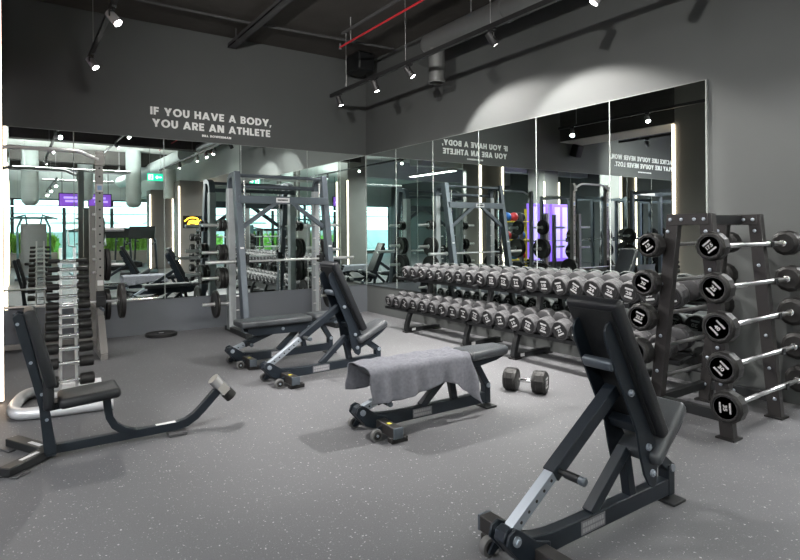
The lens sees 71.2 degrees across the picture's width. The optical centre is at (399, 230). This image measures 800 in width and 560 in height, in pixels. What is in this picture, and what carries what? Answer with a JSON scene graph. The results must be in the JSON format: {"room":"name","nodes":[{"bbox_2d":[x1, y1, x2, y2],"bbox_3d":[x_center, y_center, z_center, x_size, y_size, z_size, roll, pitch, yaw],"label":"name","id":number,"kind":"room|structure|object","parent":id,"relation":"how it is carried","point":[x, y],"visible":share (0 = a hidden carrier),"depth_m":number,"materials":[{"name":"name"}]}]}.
{"room":"gym","nodes":[
{"label":"gym","id":0,"kind":"room"},
{"bbox_2d":[1,0,366,267],"bbox_3d":[-6.765,-0.947,5.609,15.290,3.855,0.200,0,0,-35],"label":"wall","id":1,"kind":"structure","parent":0,"point":[48,81],"depth_m":7.89,"materials":[{"name":"paint"}]},
{"bbox_2d":[2,126,73,309],"bbox_3d":[-4.672,-0.159,6.925,1.095,2.245,0.014,0,0,-35],"label":"mirror panel","id":2,"kind":"object","parent":1,"relation":"attached to","point":[38,186],"visible":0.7,"depth_m":6.99,"materials":[{"name":"silver glass"}]},
{"bbox_2d":[74,132,164,300],"bbox_3d":[-3.768,-0.167,7.552,1.095,2.245,0.014,0,0,-35],"label":"mirror panel","id":3,"kind":"object","parent":1,"relation":"attached to","point":[133,170],"visible":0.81,"depth_m":7.59,"materials":[{"name":"silver glass"}]},
{"bbox_2d":[2,125,365,155],"bbox_3d":[-6.032,-1.274,5.987,13.210,0.006,0.018,0,0,-35],"label":"trim","id":4,"kind":"structure","parent":1,"relation":"attached to","point":[2,125],"depth_m":7.91,"materials":[{"name":"grey metal"}]},
{"bbox_2d":[3,284,366,344],"bbox_3d":[-6.828,1.220,5.550,15.090,0.472,0.204,0,0,-35],"label":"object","id":5,"kind":"structure","parent":1,"relation":"attached to","point":[184,313],"depth_m":8.00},
{"bbox_2d":[164,139,240,298],"bbox_3d":[-2.864,-0.174,8.179,1.095,2.245,0.014,0,0,-35],"label":"mirror panel","id":6,"kind":"object","parent":1,"relation":"attached to","point":[196,174],"visible":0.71,"depth_m":8.09,"materials":[{"name":"silver glass"}]},
{"bbox_2d":[150,106,270,127],"bbox_3d":[-2.745,-1.678,8.274,1.769,0.130,0.007,0,0,-35],"label":"lettering","id":7,"kind":"object","parent":1,"relation":"attached to","point":[205,116],"depth_m":8.21},
{"bbox_2d":[152,118,269,136],"bbox_3d":[-2.743,-1.518,8.275,1.722,0.114,0.007,0,0,-35],"label":"lettering","id":8,"kind":"object","parent":1,"relation":"attached to","point":[154,120],"depth_m":8.26},
{"bbox_2d":[241,145,307,292],"bbox_3d":[-1.960,-0.181,8.806,1.095,2.245,0.014,0,0,-35],"label":"mirror panel","id":9,"kind":"object","parent":1,"relation":"attached to","point":[282,232],"visible":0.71,"depth_m":8.80,"materials":[{"name":"silver glass"}]},
{"bbox_2d":[307,151,366,287],"bbox_3d":[-1.051,-0.189,9.437,1.109,2.245,0.014,0,0,-35],"label":"mirror panel","id":10,"kind":"object","parent":1,"relation":"attached to","point":[345,173],"visible":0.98,"depth_m":9.52,"materials":[{"name":"silver glass"}]},
{"bbox_2d":[35,0,495,59],"bbox_3d":[-1.421,-3.018,3.766,22.000,0.200,9.340,0,0,-35],"label":"ceiling","id":11,"kind":"structure","parent":0,"point":[323,17],"depth_m":7.65,"materials":[{"name":"paint"}]},
{"bbox_2d":[87,0,118,56],"bbox_3d":[-0.774,-2.499,2.447,0.040,0.850,10.480,0,0,-35],"label":"track rail","id":12,"kind":"object","parent":11,"relation":"hanging from","point":[105,21],"visible":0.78,"depth_m":5.79,"materials":[{"name":"black metal"}]},
{"bbox_2d":[105,4,121,26],"bbox_3d":[-2.627,-1.965,5.119,0.155,0.187,0.104,0,0,14],"label":"light","id":13,"kind":"object","parent":12,"relation":"hanging from","point":[110,14],"visible":1,"depth_m":5.09,"materials":[{"name":"black metal"}]},
{"bbox_2d":[228,0,293,48],"bbox_3d":[-0.667,-2.834,5.700,0.140,0.171,6.500,0,0,-35],"label":"cable tray","id":14,"kind":"object","parent":11,"relation":"hanging from","point":[277,6],"visible":1,"depth_m":7.39,"materials":[{"name":"grey metal"}]},
{"bbox_2d":[134,0,394,49],"bbox_3d":[-2.580,-2.839,7.241,5.855,0.040,0.144,0,0,-33],"label":"ceiling pipe","id":15,"kind":"object","parent":11,"relation":"attached to","point":[144,1],"visible":1,"depth_m":7.73,"materials":[{"name":"grey metal"}]},
{"bbox_2d":[346,51,373,76],"bbox_3d":[-0.666,-2.765,9.260,0.300,0.300,0.450,0,0,-35],"label":"speaker","id":16,"kind":"object","parent":11,"relation":"attached to","point":[360,63],"depth_m":9.12},
{"bbox_2d":[339,0,424,49],"bbox_3d":[1.713,-2.766,4.199,0.044,0.356,9.022,0,0,-35],"label":"pipe","id":17,"kind":"object","parent":11,"relation":"hanging from","point":[420,1],"visible":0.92,"depth_m":7.07,"materials":[{"name":"red"}]},
{"bbox_2d":[330,0,559,97],"bbox_3d":[2.033,-2.517,4.163,0.040,0.860,10.900,0,0,-35],"label":"track rail","id":18,"kind":"object","parent":11,"relation":"hanging from","point":[543,3],"visible":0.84,"depth_m":6.22,"materials":[{"name":"black metal"}]},
{"bbox_2d":[485,27,498,47],"bbox_3d":[0.945,-1.983,5.740,0.140,0.190,0.114,0,0,-35],"label":"light","id":19,"kind":"object","parent":18,"relation":"hanging from","point":[489,35],"visible":1,"depth_m":5.71,"materials":[{"name":"black metal"}]},
{"bbox_2d":[420,0,555,84],"bbox_3d":[2.160,-2.458,4.963,0.300,0.980,6.430,0,0,-35],"label":"duct","id":20,"kind":"object","parent":11,"relation":"hanging from","point":[479,18],"visible":0.84,"depth_m":6.82,"materials":[{"name":"metal"}]},
{"bbox_2d":[428,47,444,84],"bbox_3d":[0.483,-2.219,7.383,0.224,0.530,0.224,0,0,-35],"label":"outlet","id":21,"kind":"object","parent":20,"relation":"attached to","point":[436,61],"depth_m":7.30,"materials":[{"name":"metal"}]},
{"bbox_2d":[0,311,799,559],"bbox_3d":[3.866,1.428,-3.801,22.000,0.120,27.360,0,0,-35],"label":"floor","id":22,"kind":"structure","parent":0,"point":[266,472],"depth_m":3.25,"materials":[{"name":"rubber"}]},
{"bbox_2d":[6,248,112,419],"bbox_3d":[-2.799,0.782,4.581,0.709,1.279,0.856,0,0,-35],"label":"dumbbell rack","id":23,"kind":"object","parent":22,"relation":"on","point":[14,411],"visible":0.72,"depth_m":4.66,"materials":[{"name":"silver metal"}]},
{"bbox_2d":[46,282,88,290],"bbox_3d":[-2.799,0.467,4.716,0.310,0.054,0.055,0,0,-35],"label":"dumbbell","id":24,"kind":"object","parent":23,"relation":"on","point":[82,285],"visible":1,"depth_m":4.70,"materials":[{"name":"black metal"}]},
{"bbox_2d":[47,266,87,272],"bbox_3d":[-2.804,0.322,4.720,0.294,0.043,0.044,0,0,-35],"label":"dumbbell","id":25,"kind":"object","parent":23,"relation":"on","point":[78,268],"visible":1,"depth_m":4.71,"materials":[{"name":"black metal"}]},
{"bbox_2d":[48,258,86,263],"bbox_3d":[-2.806,0.252,4.723,0.286,0.037,0.038,0,0,-35],"label":"dumbbell","id":26,"kind":"object","parent":23,"relation":"on","point":[79,260],"visible":1,"depth_m":4.71,"materials":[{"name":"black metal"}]},
{"bbox_2d":[47,274,88,280],"bbox_3d":[-2.801,0.392,4.718,0.302,0.048,0.049,0,0,-35],"label":"dumbbell","id":27,"kind":"object","parent":23,"relation":"on","point":[78,276],"visible":1,"depth_m":4.70,"materials":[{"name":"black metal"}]},
{"bbox_2d":[45,310,90,321],"bbox_3d":[-2.792,0.712,4.708,0.334,0.071,0.072,0,0,-35],"label":"dumbbell","id":28,"kind":"object","parent":23,"relation":"on","point":[54,316],"visible":1,"depth_m":4.69,"materials":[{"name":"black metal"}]},
{"bbox_2d":[45,300,90,310],"bbox_3d":[-2.794,0.627,4.711,0.326,0.065,0.066,0,0,-35],"label":"dumbbell","id":29,"kind":"object","parent":23,"relation":"on","point":[85,303],"visible":1,"depth_m":4.70,"materials":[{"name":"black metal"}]},
{"bbox_2d":[46,291,89,300],"bbox_3d":[-2.797,0.547,4.713,0.318,0.060,0.060,0,0,-35],"label":"dumbbell","id":30,"kind":"object","parent":23,"relation":"on","point":[83,294],"visible":1,"depth_m":4.70,"materials":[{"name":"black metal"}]},
{"bbox_2d":[44,328,92,342],"bbox_3d":[-2.787,0.877,4.703,0.350,0.082,0.083,0,0,-35],"label":"dumbbell","id":31,"kind":"object","parent":23,"relation":"on","point":[82,333],"visible":0.98,"depth_m":4.69,"materials":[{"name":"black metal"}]},
{"bbox_2d":[45,319,91,331],"bbox_3d":[-2.789,0.792,4.705,0.342,0.076,0.078,0,0,-35],"label":"dumbbell","id":32,"kind":"object","parent":23,"relation":"on","point":[82,323],"visible":1,"depth_m":4.69,"materials":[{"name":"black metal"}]},
{"bbox_2d":[46,340,92,354],"bbox_3d":[-2.783,0.982,4.699,0.358,0.087,0.089,0,0,-35],"label":"dumbbell","id":33,"kind":"object","parent":23,"relation":"on","point":[53,349],"visible":0.91,"depth_m":4.71,"materials":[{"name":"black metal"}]},
{"bbox_2d":[50,354,93,369],"bbox_3d":[-2.780,1.104,4.695,0.366,0.093,0.094,0,0,-35],"label":"dumbbell","id":34,"kind":"object","parent":23,"relation":"on","point":[83,360],"visible":0.87,"depth_m":4.71,"materials":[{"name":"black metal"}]},
{"bbox_2d":[54,371,94,387],"bbox_3d":[-2.775,1.252,4.691,0.374,0.098,0.100,0,0,-35],"label":"dumbbell","id":35,"kind":"object","parent":23,"relation":"on","point":[84,377],"visible":0.73,"depth_m":4.72,"materials":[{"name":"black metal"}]},
{"bbox_2d":[2,145,123,359],"bbox_3d":[-4.049,0.257,6.330,1.820,2.352,1.140,0,0,-35],"label":"rack","id":36,"kind":"object","parent":22,"relation":"on","point":[96,225],"visible":0.89,"depth_m":6.44,"materials":[{"name":"metal"}]},
{"bbox_2d":[3,296,158,309],"bbox_3d":[-3.882,0.814,6.096,2.334,0.072,0.072,0,0,-35],"label":"bar","id":37,"kind":"object","parent":36,"relation":"on","point":[131,299],"visible":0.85,"depth_m":6.49,"materials":[{"name":"metal"}]},
{"bbox_2d":[117,283,126,317],"bbox_3d":[-3.253,0.809,6.532,0.052,0.410,0.410,0,0,-35],"label":"weight plate","id":38,"kind":"object","parent":37,"relation":"on","point":[121,289],"visible":0.98,"depth_m":6.43,"materials":[{"name":"rubber"}]},
{"bbox_2d":[104,249,110,280],"bbox_3d":[-3.740,0.431,7.133,0.052,0.410,0.410,0,0,-35],"label":"weight plate","id":39,"kind":"object","parent":36,"relation":"on","point":[107,251],"visible":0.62,"depth_m":6.99,"materials":[{"name":"rubber"}]},
{"bbox_2d":[104,288,111,319],"bbox_3d":[-3.736,0.931,7.133,0.052,0.400,0.400,0,0,-35],"label":"weight plate","id":40,"kind":"object","parent":36,"relation":"on","point":[107,290],"visible":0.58,"depth_m":7.00,"materials":[{"name":"rubber"}]},
{"bbox_2d":[0,306,235,478],"bbox_3d":[-1.860,0.942,3.803,1.449,0.944,0.652,0,0,-34],"label":"bench","id":41,"kind":"object","parent":22,"relation":"on","point":[26,323],"visible":1,"depth_m":3.51,"materials":[{"name":"metal"}]},
{"bbox_2d":[145,330,176,337],"bbox_3d":[-3.253,1.406,7.618,0.410,0.042,0.410,0,0,-35],"label":"weight plate","id":42,"kind":"object","parent":22,"relation":"on","point":[162,333],"visible":1,"depth_m":7.55,"materials":[{"name":"rubber"}]},
{"bbox_2d":[201,171,353,338],"bbox_3d":[-1.699,0.292,8.094,2.240,2.244,0.880,0,0,-35],"label":"rack","id":43,"kind":"object","parent":22,"relation":"on","point":[235,213],"visible":0.91,"depth_m":7.90,"materials":[{"name":"silver metal"}]},
{"bbox_2d":[211,290,220,317],"bbox_3d":[-2.575,1.021,7.811,0.036,0.380,0.380,0,0,-35],"label":"weight plate","id":44,"kind":"object","parent":43,"relation":"on","point":[215,297],"visible":0.98,"depth_m":7.76,"materials":[{"name":"rubber"}]},
{"bbox_2d":[215,267,224,288],"bbox_3d":[-2.530,0.661,7.844,0.052,0.300,0.300,0,0,-35],"label":"weight plate","id":45,"kind":"object","parent":43,"relation":"on","point":[219,272],"visible":0.97,"depth_m":7.79,"materials":[{"name":"rubber"}]},
{"bbox_2d":[224,310,336,369],"bbox_3d":[-1.236,1.172,6.183,1.379,0.476,0.574,0,0,-35],"label":"bench","id":46,"kind":"object","parent":22,"relation":"on","point":[261,328],"visible":0.78,"depth_m":6.01,"materials":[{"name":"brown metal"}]},
{"bbox_2d":[259,261,386,388],"bbox_3d":[-0.719,0.852,5.488,1.370,1.108,0.574,0,0,-38],"label":"bench","id":47,"kind":"object","parent":22,"relation":"on","point":[355,334],"visible":0.94,"depth_m":5.50,"materials":[{"name":"black metal"}]},
{"bbox_2d":[348,343,507,444],"bbox_3d":[0.253,1.160,4.177,1.379,0.476,0.574,0,0,-33],"label":"bench","id":48,"kind":"object","parent":22,"relation":"on","point":[384,422],"visible":0.69,"depth_m":4.11,"materials":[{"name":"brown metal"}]},
{"bbox_2d":[345,346,483,405],"bbox_3d":[0.135,1.122,4.100,1.022,0.426,0.384,0,0,-33],"label":"towel","id":49,"kind":"object","parent":48,"relation":"on","point":[397,377],"visible":0.99,"depth_m":3.96,"materials":[{"name":"fabric"}]},
{"bbox_2d":[385,276,512,345],"bbox_3d":[0.625,0.983,7.426,0.620,0.824,2.220,0,0,-35],"label":"dumbbell rack","id":50,"kind":"object","parent":22,"relation":"on","point":[407,329],"visible":0.59,"depth_m":7.10,"materials":[{"name":"metal"}]},
{"bbox_2d":[401,293,423,308],"bbox_3d":[0.190,0.978,7.802,0.341,0.212,0.170,0,0,-35],"label":"dumbbell","id":51,"kind":"object","parent":50,"relation":"on","point":[405,302],"visible":0.66,"depth_m":7.72,"materials":[{"name":"black rubber"}]},
{"bbox_2d":[410,294,433,310],"bbox_3d":[0.307,0.975,7.632,0.345,0.213,0.170,0,0,-35],"label":"dumbbell","id":52,"kind":"object","parent":50,"relation":"on","point":[414,303],"visible":0.73,"depth_m":7.55,"materials":[{"name":"black rubber"}]},
{"bbox_2d":[419,295,442,312],"bbox_3d":[0.425,0.973,7.463,0.350,0.215,0.172,0,0,-35],"label":"dumbbell","id":53,"kind":"object","parent":50,"relation":"on","point":[423,304],"visible":0.61,"depth_m":7.38,"materials":[{"name":"black rubber"}]},
{"bbox_2d":[428,296,452,314],"bbox_3d":[0.542,0.971,7.293,0.355,0.221,0.177,0,0,-35],"label":"dumbbell","id":54,"kind":"object","parent":50,"relation":"on","point":[433,305],"visible":0.56,"depth_m":7.20,"materials":[{"name":"black rubber"}]},
{"bbox_2d":[435,264,458,281],"bbox_3d":[0.647,0.564,7.505,0.350,0.221,0.177,0,0,-35],"label":"dumbbell","id":55,"kind":"object","parent":50,"relation":"on","point":[439,273],"visible":0.55,"depth_m":7.41,"materials":[{"name":"black rubber"}]},
{"bbox_2d":[438,297,463,316],"bbox_3d":[0.660,0.969,7.123,0.360,0.226,0.182,0,0,-35],"label":"dumbbell","id":56,"kind":"object","parent":50,"relation":"on","point":[442,307],"visible":0.66,"depth_m":7.03,"materials":[{"name":"black rubber"}]},
{"bbox_2d":[444,265,468,282],"bbox_3d":[0.761,0.562,7.340,0.355,0.220,0.176,0,0,-35],"label":"dumbbell","id":57,"kind":"object","parent":50,"relation":"on","point":[449,274],"visible":0.56,"depth_m":7.25,"materials":[{"name":"black rubber"}]},
{"bbox_2d":[448,299,474,318],"bbox_3d":[0.777,0.967,6.953,0.364,0.224,0.179,0,0,-35],"label":"dumbbell","id":58,"kind":"object","parent":50,"relation":"on","point":[453,309],"visible":0.68,"depth_m":6.86,"materials":[{"name":"black rubber"}]},
{"bbox_2d":[454,266,479,283],"bbox_3d":[0.875,0.560,7.176,0.359,0.222,0.177,0,0,-35],"label":"dumbbell","id":59,"kind":"object","parent":50,"relation":"on","point":[459,275],"visible":0.53,"depth_m":7.08,"materials":[{"name":"black rubber"}]},
{"bbox_2d":[459,300,486,320],"bbox_3d":[0.895,0.965,6.783,0.369,0.231,0.185,0,0,-35],"label":"dumbbell","id":60,"kind":"object","parent":50,"relation":"on","point":[464,311],"visible":0.66,"depth_m":6.69,"materials":[{"name":"black rubber"}]},
{"bbox_2d":[464,266,490,284],"bbox_3d":[0.989,0.558,7.012,0.364,0.226,0.181,0,0,-35],"label":"dumbbell","id":61,"kind":"object","parent":50,"relation":"on","point":[469,276],"visible":0.5,"depth_m":6.92,"materials":[{"name":"black rubber"}]},
{"bbox_2d":[470,301,498,322],"bbox_3d":[1.012,0.962,6.614,0.374,0.236,0.189,0,0,-35],"label":"dumbbell","id":62,"kind":"object","parent":50,"relation":"on","point":[475,313],"visible":0.66,"depth_m":6.52,"materials":[{"name":"black rubber"}]},
{"bbox_2d":[475,266,502,285],"bbox_3d":[1.103,0.556,6.847,0.370,0.232,0.186,0,0,-35],"label":"dumbbell","id":63,"kind":"object","parent":50,"relation":"on","point":[480,277],"visible":0.56,"depth_m":6.75,"materials":[{"name":"black rubber"}]},
{"bbox_2d":[482,303,511,325],"bbox_3d":[1.130,0.960,6.444,0.379,0.237,0.190,0,0,-35],"label":"dumbbell","id":64,"kind":"object","parent":50,"relation":"on","point":[488,315],"visible":0.67,"depth_m":6.35,"materials":[{"name":"black rubber"}]},
{"bbox_2d":[486,267,514,287],"bbox_3d":[1.217,0.554,6.683,0.374,0.230,0.184,0,0,-35],"label":"dumbbell","id":65,"kind":"object","parent":50,"relation":"on","point":[492,277],"visible":0.62,"depth_m":6.59,"materials":[{"name":"black rubber"}]},
{"bbox_2d":[502,367,548,394],"bbox_3d":[1.087,1.295,4.843,0.371,0.191,0.190,0,-1,27],"label":"dumbbell","id":66,"kind":"object","parent":22,"relation":"on","point":[511,379],"visible":1,"depth_m":4.80,"materials":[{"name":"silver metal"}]},
{"bbox_2d":[478,294,685,559],"bbox_3d":[0.902,0.848,2.574,1.254,1.090,0.574,0,0,-34],"label":"bench","id":67,"kind":"object","parent":22,"relation":"on","point":[643,425],"visible":1,"depth_m":2.57,"materials":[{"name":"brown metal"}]},
{"bbox_2d":[494,288,705,376],"bbox_3d":[1.888,0.973,5.606,0.620,0.824,2.150,0,0,-35],"label":"dumbbell rack","id":68,"kind":"object","parent":22,"relation":"on","point":[515,355],"visible":0.41,"depth_m":5.99,"materials":[{"name":"metal"}]},
{"bbox_2d":[494,305,525,327],"bbox_3d":[1.248,0.958,6.274,0.384,0.241,0.194,0,0,-35],"label":"dumbbell","id":69,"kind":"object","parent":68,"relation":"on","point":[501,317],"visible":0.66,"depth_m":6.18,"materials":[{"name":"black rubber"}]},
{"bbox_2d":[498,268,527,288],"bbox_3d":[1.331,0.551,6.518,0.379,0.237,0.190,0,0,-35],"label":"dumbbell","id":70,"kind":"object","parent":68,"relation":"on","point":[504,279],"visible":0.62,"depth_m":6.42,"materials":[{"name":"black rubber"}]},
{"bbox_2d":[508,306,539,330],"bbox_3d":[1.365,0.956,6.104,0.388,0.243,0.194,0,0,-35],"label":"dumbbell","id":71,"kind":"object","parent":68,"relation":"on","point":[514,319],"visible":0.6,"depth_m":6.01,"materials":[{"name":"black rubber"}]},
{"bbox_2d":[511,268,540,290],"bbox_3d":[1.444,0.549,6.354,0.383,0.235,0.188,0,0,-35],"label":"dumbbell","id":72,"kind":"object","parent":68,"relation":"on","point":[517,280],"visible":0.62,"depth_m":6.25,"materials":[{"name":"black rubber"}]},
{"bbox_2d":[522,308,554,333],"bbox_3d":[1.482,0.954,5.934,0.394,0.248,0.199,0,0,-35],"label":"dumbbell","id":73,"kind":"object","parent":68,"relation":"on","point":[529,322],"visible":0.66,"depth_m":5.84,"materials":[{"name":"black rubber"}]},
{"bbox_2d":[524,269,554,291],"bbox_3d":[1.558,0.547,6.189,0.389,0.244,0.196,0,0,-35],"label":"dumbbell","id":74,"kind":"object","parent":68,"relation":"on","point":[530,281],"visible":0.55,"depth_m":6.09,"materials":[{"name":"black rubber"}]},
{"bbox_2d":[536,310,570,336],"bbox_3d":[1.600,0.952,5.765,0.398,0.250,0.201,0,0,-35],"label":"dumbbell","id":75,"kind":"object","parent":68,"relation":"on","point":[544,325],"visible":0.73,"depth_m":5.67,"materials":[{"name":"black rubber"}]},
{"bbox_2d":[537,270,569,293],"bbox_3d":[1.672,0.545,6.025,0.393,0.243,0.194,0,0,-35],"label":"dumbbell","id":76,"kind":"object","parent":68,"relation":"on","point":[544,282],"visible":0.56,"depth_m":5.93,"materials":[{"name":"black rubber"}]},
{"bbox_2d":[552,316,572,339],"bbox_3d":[1.718,0.949,5.595,0.403,0.250,0.200,0,0,-35],"label":"dumbbell","id":77,"kind":"object","parent":68,"relation":"on","point":[560,328],"visible":0.48,"depth_m":5.48,"materials":[{"name":"black rubber"}]},
{"bbox_2d":[552,270,585,295],"bbox_3d":[1.786,0.543,5.861,0.398,0.251,0.201,0,0,-35],"label":"dumbbell","id":78,"kind":"object","parent":68,"relation":"on","point":[559,284],"visible":0.55,"depth_m":5.76,"materials":[{"name":"black rubber"}]},
{"bbox_2d":[567,271,601,295],"bbox_3d":[1.900,0.541,5.696,0.402,0.248,0.198,0,0,-35],"label":"dumbbell","id":79,"kind":"object","parent":68,"relation":"on","point":[575,285],"visible":0.52,"depth_m":5.60,"materials":[{"name":"black rubber"}]},
{"bbox_2d":[584,272,619,296],"bbox_3d":[2.014,0.539,5.532,0.407,0.251,0.201,0,0,-35],"label":"dumbbell","id":80,"kind":"object","parent":68,"relation":"on","point":[592,287],"visible":0.55,"depth_m":5.43,"materials":[{"name":"black rubber"}]},
{"bbox_2d":[601,273,633,299],"bbox_3d":[2.127,0.537,5.367,0.413,0.259,0.208,0,0,-35],"label":"dumbbell","id":81,"kind":"object","parent":68,"relation":"on","point":[610,288],"visible":0.48,"depth_m":5.26,"materials":[{"name":"black rubber"}]},
{"bbox_2d":[619,280,641,303],"bbox_3d":[2.241,0.534,5.203,0.417,0.263,0.211,0,0,-35],"label":"dumbbell","id":82,"kind":"object","parent":68,"relation":"on","point":[627,292],"visible":0.44,"depth_m":5.09,"materials":[{"name":"black rubber"}]},
{"bbox_2d":[633,326,655,339],"bbox_3d":[2.188,0.941,4.916,0.422,0.264,0.211,0,0,-35],"label":"dumbbell","id":83,"kind":"object","parent":68,"relation":"on","point":[647,334],"visible":0.06,"depth_m":4.79,"materials":[{"name":"black rubber"}]},
{"bbox_2d":[639,291,659,305],"bbox_3d":[2.355,0.532,5.038,0.422,0.265,0.213,0,0,-35],"label":"dumbbell","id":84,"kind":"object","parent":68,"relation":"on","point":[653,300],"visible":0.17,"depth_m":4.91,"materials":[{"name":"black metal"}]},
{"bbox_2d":[649,324,694,357],"bbox_3d":[2.305,0.939,4.746,0.427,0.268,0.215,0,0,-35],"label":"dumbbell","id":85,"kind":"object","parent":68,"relation":"on","point":[679,331],"visible":0.44,"depth_m":4.74,"materials":[{"name":"black rubber"}]},
{"bbox_2d":[674,275,700,308],"bbox_3d":[2.469,0.530,4.874,0.427,0.269,0.216,0,0,-35],"label":"dumbbell","id":86,"kind":"object","parent":68,"relation":"on","point":[686,291],"visible":0.55,"depth_m":4.76,"materials":[{"name":"black rubber"}]},
{"bbox_2d":[651,213,789,442],"bbox_3d":[2.325,0.628,4.161,0.845,1.505,0.716,0,0,-35],"label":"rack","id":87,"kind":"object","parent":22,"relation":"on","point":[708,222],"visible":0.74,"depth_m":4.11,"materials":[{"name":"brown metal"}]},
{"bbox_2d":[636,329,704,364],"bbox_3d":[2.237,0.885,4.461,1.260,0.207,0.207,0,0,-35],"label":"barbell","id":88,"kind":"object","parent":87,"relation":"on","point":[646,348],"visible":0.19,"depth_m":4.07,"materials":[{"name":"metal"}]},
{"bbox_2d":[650,352,702,378],"bbox_3d":[2.220,1.136,4.489,1.260,0.215,0.215,0,0,-35],"label":"barbell","id":89,"kind":"object","parent":87,"relation":"on","point":[699,365],"visible":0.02,"depth_m":4.58,"materials":[{"name":"metal"}]},
{"bbox_2d":[628,298,734,330],"bbox_3d":[2.256,0.626,4.432,1.260,0.205,0.205,0,0,-35],"label":"barbell","id":90,"kind":"object","parent":87,"relation":"on","point":[642,316],"visible":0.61,"depth_m":4.08,"materials":[{"name":"rubber"}]},
{"bbox_2d":[632,263,737,295],"bbox_3d":[2.273,0.373,4.403,1.260,0.195,0.195,0,0,-35],"label":"barbell","id":91,"kind":"object","parent":87,"relation":"on","point":[648,282],"visible":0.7,"depth_m":4.05,"materials":[{"name":"rubber"}]},
{"bbox_2d":[637,232,741,257],"bbox_3d":[2.292,0.099,4.373,1.260,0.179,0.179,0,0,-35],"label":"barbell","id":92,"kind":"object","parent":87,"relation":"on","point":[649,245],"visible":0.64,"depth_m":4.02,"materials":[{"name":"metal"}]},
{"bbox_2d":[695,231,799,260],"bbox_3d":[2.538,0.097,4.018,1.260,0.195,0.195,0,0,-35],"label":"barbell","id":93,"kind":"object","parent":87,"relation":"on","point":[710,246],"visible":1,"depth_m":3.72,"materials":[{"name":"metal"}]},
{"bbox_2d":[699,265,799,303],"bbox_3d":[2.554,0.371,3.999,1.260,0.207,0.207,0,0,-35],"label":"barbell","id":94,"kind":"object","parent":87,"relation":"on","point":[715,287],"visible":1,"depth_m":3.69,"materials":[{"name":"rubber"}]},
{"bbox_2d":[702,297,799,343],"bbox_3d":[2.568,0.624,3.981,1.260,0.215,0.215,0,0,-35],"label":"barbell","id":95,"kind":"object","parent":87,"relation":"on","point":[720,327],"visible":1,"depth_m":3.66,"materials":[{"name":"rubber"}]},
{"bbox_2d":[706,331,799,384],"bbox_3d":[2.583,0.882,3.962,1.260,0.210,0.210,0,0,-35],"label":"barbell","id":96,"kind":"object","parent":87,"relation":"on","point":[725,367],"visible":0.99,"depth_m":3.64,"materials":[{"name":"rubber"}]},
{"bbox_2d":[710,364,799,423],"bbox_3d":[2.599,1.133,3.943,1.260,0.208,0.208,0,0,-35],"label":"barbell","id":97,"kind":"object","parent":87,"relation":"on","point":[728,406],"visible":0.98,"depth_m":3.61,"materials":[{"name":"rubber"}]},
{"bbox_3d":[-3.498,-0.736,4.156,0.800,4.330,0.570,0,0,-35],"label":"column","id":98,"kind":"structure","parent":22,"relation":"on","visible":0},
{"bbox_2d":[0,0,3,402],"bbox_3d":[-3.324,-0.255,4.638,0.040,3.355,0.040,0,0,-35],"label":"led strip","id":99,"kind":"object","parent":98,"relation":"attached to","point":[1,223],"visible":1,"depth_m":4.63,"materials":[{"name":"white plastic"}]},
{"bbox_2d":[365,0,799,404],"bbox_3d":[1.385,-0.776,7.099,0.200,4.330,6.640,0,0,-35],"label":"wall","id":100,"kind":"structure","parent":0,"point":[562,55],"depth_m":5.32,"materials":[{"name":"paint"}]},
{"bbox_2d":[366,149,396,288],"bbox_3d":[-0.318,-0.195,9.371,0.014,2.245,0.924,0,0,-35],"label":"mirror panel","id":101,"kind":"object","parent":100,"relation":"attached to","point":[381,229],"visible":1,"depth_m":9.34,"materials":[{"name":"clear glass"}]},
{"bbox_2d":[396,141,433,293],"bbox_3d":[0.221,-0.199,8.595,0.014,2.245,0.955,0,0,-35],"label":"mirror panel","id":102,"kind":"object","parent":100,"relation":"attached to","point":[414,163],"visible":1,"depth_m":8.58,"materials":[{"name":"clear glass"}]},
{"bbox_2d":[433,131,479,299],"bbox_3d":[0.774,-0.204,7.797,0.014,2.245,0.976,0,0,-35],"label":"mirror panel","id":103,"kind":"object","parent":100,"relation":"attached to","point":[455,158],"visible":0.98,"depth_m":7.76,"materials":[{"name":"silver glass"}]},
{"bbox_2d":[479,118,536,306],"bbox_3d":[1.334,-0.208,6.990,0.014,2.245,0.980,0,0,-35],"label":"mirror panel","id":104,"kind":"object","parent":100,"relation":"attached to","point":[507,153],"visible":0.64,"depth_m":6.95,"materials":[{"name":"silver glass"}]},
{"bbox_2d":[369,79,708,212],"bbox_3d":[1.073,-0.209,7.364,0.020,2.251,5.844,0,0,-35],"label":"trim","id":105,"kind":"structure","parent":100,"relation":"attached to","point":[706,80],"depth_m":4.96,"materials":[{"name":"grey metal"}]},
{"bbox_2d":[536,102,610,311],"bbox_3d":[1.895,-0.213,6.181,0.014,2.245,0.979,0,0,-35],"label":"mirror panel","id":106,"kind":"object","parent":100,"relation":"attached to","point":[573,146],"visible":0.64,"depth_m":6.14,"materials":[{"name":"silver glass"}]},
{"bbox_2d":[609,80,706,331],"bbox_3d":[2.454,-0.218,5.375,0.014,2.245,0.972,0,0,-35],"label":"mirror panel","id":107,"kind":"object","parent":100,"relation":"attached to","point":[658,138],"visible":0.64,"depth_m":5.34,"materials":[{"name":"silver glass"}]},
{"bbox_3d":[2.386,-2.710,0.941,5.150,0.480,0.360,0,0,-35],"label":"ceiling beam","id":108,"kind":"structure","parent":0,"visible":0},
{"bbox_2d":[341,0,400,34],"bbox_3d":[1.695,-2.714,4.051,0.044,0.044,8.700,0,0,-35],"label":"conduit pipe","id":109,"kind":"object","parent":108,"relation":"attached to","point":[393,2],"visible":1,"depth_m":7.00,"materials":[{"name":"grey metal"}]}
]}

